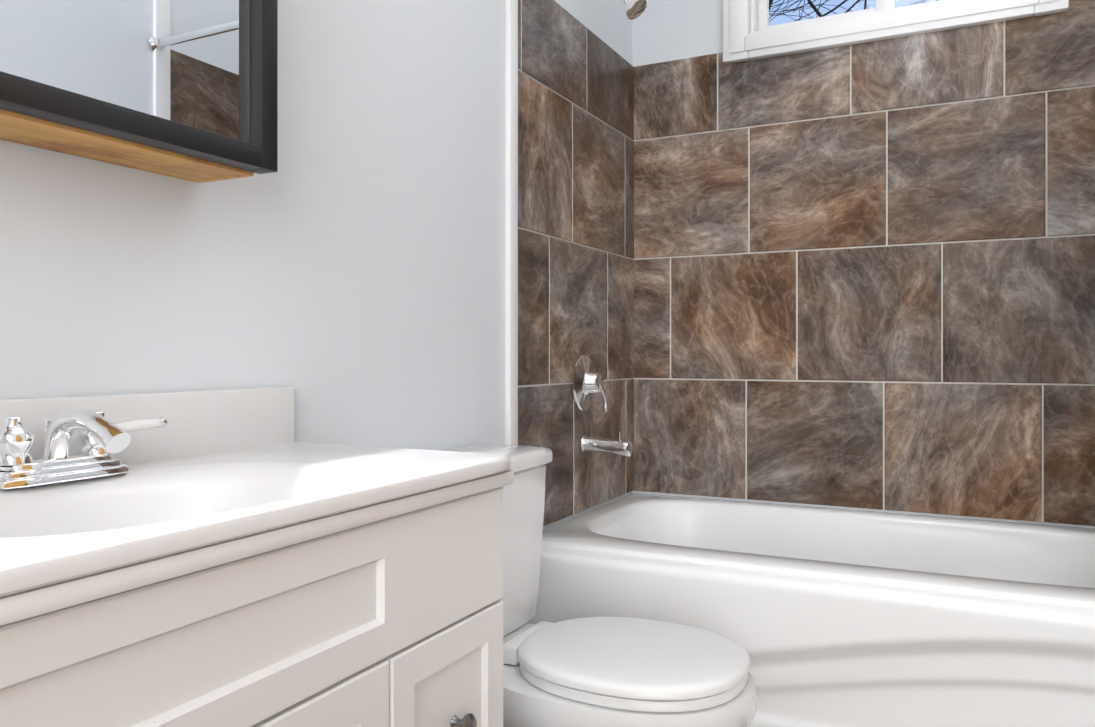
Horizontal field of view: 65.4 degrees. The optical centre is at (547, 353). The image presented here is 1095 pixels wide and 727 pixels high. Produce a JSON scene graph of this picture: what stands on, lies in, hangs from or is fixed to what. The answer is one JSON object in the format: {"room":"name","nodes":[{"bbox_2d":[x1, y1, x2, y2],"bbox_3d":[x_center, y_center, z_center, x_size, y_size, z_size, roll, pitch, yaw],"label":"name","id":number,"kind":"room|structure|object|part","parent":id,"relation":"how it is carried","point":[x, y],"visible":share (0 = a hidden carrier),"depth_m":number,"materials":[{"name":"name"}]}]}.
{"room":"bathroom","nodes":[
{"label":"bathroom","id":0,"kind":"room"},
{"bbox_2d":[0,0,632,528],"bbox_3d":[-0.474,-0.370,1.524,0.120,2.600,3.553,0,0,27],"label":"wall","id":1,"kind":"structure","parent":0,"point":[342,270],"depth_m":1.53,"materials":[{"name":"white paint"}]},
{"bbox_2d":[0,0,277,182],"bbox_3d":[-0.562,-0.537,1.044,0.151,0.559,0.479,0,0,27],"label":"upper cabinet","id":2,"kind":"object","parent":1,"relation":"attached to","point":[187,90],"visible":1,"depth_m":1.07,"materials":[{"name":"brown wood"}]},
{"bbox_2d":[505,0,517,444],"bbox_3d":[-0.090,-0.265,2.134,0.016,1.465,0.042,0,0,27],"label":"trim","id":3,"kind":"structure","parent":1,"relation":"attached to","point":[511,222],"depth_m":2.12,"materials":[{"name":"white"}]},
{"bbox_2d":[518,0,633,526],"bbox_3d":[0.105,-0.256,2.528,0.009,1.444,0.838,0,0,27],"label":"wall tile","id":4,"kind":"structure","parent":1,"relation":"attached to","point":[575,189],"depth_m":2.45,"materials":[{"name":"tile"}]},
{"bbox_2d":[572,354,607,411],"bbox_3d":[0.136,0.087,2.506,0.065,0.172,0.168,0,0,27],"label":"shower valve","id":5,"kind":"object","parent":4,"relation":"attached to","point":[587,382],"visible":1,"depth_m":2.49,"materials":[{"name":"silver metal"}]},
{"bbox_2d":[580,432,633,456],"bbox_3d":[0.174,0.261,2.486,0.150,0.071,0.060,0,0,27],"label":"tub spout","id":6,"kind":"object","parent":4,"relation":"attached to","point":[612,446],"visible":1,"depth_m":2.47,"materials":[{"name":"silver metal"}]},
{"bbox_2d":[624,0,647,19],"bbox_3d":[0.192,-1.048,2.478,0.208,0.164,0.072,0,0,27],"label":"shower head","id":7,"kind":"object","parent":1,"relation":"attached to","point":[634,9],"visible":1,"depth_m":2.43},
{"bbox_2d":[633,0,1094,527],"bbox_3d":[1.006,-0.370,2.632,1.524,2.600,0.160,0,0,27],"label":"wall","id":8,"kind":"structure","parent":0,"point":[666,30],"depth_m":2.83,"materials":[{"name":"white paint"}]},
{"bbox_2d":[633,0,1094,526],"bbox_3d":[0.968,-0.256,2.557,1.524,1.444,0.009,0,0,27],"label":"wall tile","id":9,"kind":"structure","parent":8,"relation":"attached to","point":[864,275],"depth_m":2.54,"materials":[{"name":"tile"}]},
{"bbox_2d":[723,0,1068,63],"bbox_3d":[1.024,-1.190,2.595,0.950,0.510,0.191,0,0,27],"label":"window","id":10,"kind":"structure","parent":8,"relation":"in","point":[749,33],"depth_m":2.56,"materials":[{"name":"white"}]},
{"bbox_3d":[1.037,-1.190,2.620,0.703,0.263,0.037,0,0,27],"label":"glass","id":11,"kind":"part","parent":10,"relation":"part of","materials":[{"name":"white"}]},
{"bbox_3d":[0.260,0.981,1.153,1.764,0.097,3.553,0,0,27],"label":"floor","id":12,"kind":"structure","parent":0,"visible":0},
{"bbox_3d":[0.132,0.931,0.899,1.524,0.003,2.745,0,0,27],"label":"floor","id":13,"kind":"structure","parent":12,"relation":"on","visible":0},
{"bbox_2d":[0,386,513,726],"bbox_3d":[-0.422,0.492,0.961,0.476,0.875,0.849,0,0,27],"label":"bathroom vanity","id":14,"kind":"object","parent":13,"relation":"on","point":[223,558],"visible":1,"depth_m":0.94,"materials":[{"name":"white"}]},
{"bbox_2d":[0,408,180,601],"bbox_3d":[-0.501,0.162,0.961,0.226,0.198,0.308,0,0,27],"label":"sink","id":15,"kind":"object","parent":14,"relation":"on","point":[59,492],"depth_m":0.98,"materials":[{"name":"white ceramic"}]},
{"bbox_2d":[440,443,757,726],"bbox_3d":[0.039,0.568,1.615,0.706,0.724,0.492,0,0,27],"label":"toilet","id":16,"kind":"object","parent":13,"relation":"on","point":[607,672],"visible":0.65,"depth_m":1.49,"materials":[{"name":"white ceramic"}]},
{"bbox_3d":[0.145,0.554,1.562,0.440,0.046,0.362,0,0,27],"label":"seat","id":17,"kind":"part","parent":16,"relation":"part of","materials":[{"name":"white plastic"}]},
{"bbox_2d":[527,494,1094,726],"bbox_3d":[0.779,0.700,2.181,1.518,0.460,0.843,0,0,27],"label":"bathtub","id":18,"kind":"object","parent":13,"relation":"on","point":[829,617],"visible":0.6,"depth_m":1.88,"materials":[{"name":"white ceramic"}]},
{"label":"outside","id":19,"kind":"structure","parent":0,"visible":0},
{"bbox_2d":[769,0,935,25],"bbox_3d":[4.338,-3.068,8.703,14.000,10.000,0.001,0,0,27],"label":"sky","id":20,"kind":"structure","parent":19,"point":[781,19],"depth_m":9.39,"materials":[{"name":"blue"}]},
{"bbox_2d":[769,0,937,21],"bbox_3d":[3.645,-3.934,7.008,7.405,7.193,5.185,0,0,27],"label":"tree","id":21,"kind":"object","parent":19,"point":[813,6],"depth_m":7.60,"materials":[{"name":"grey plant"}]}
]}

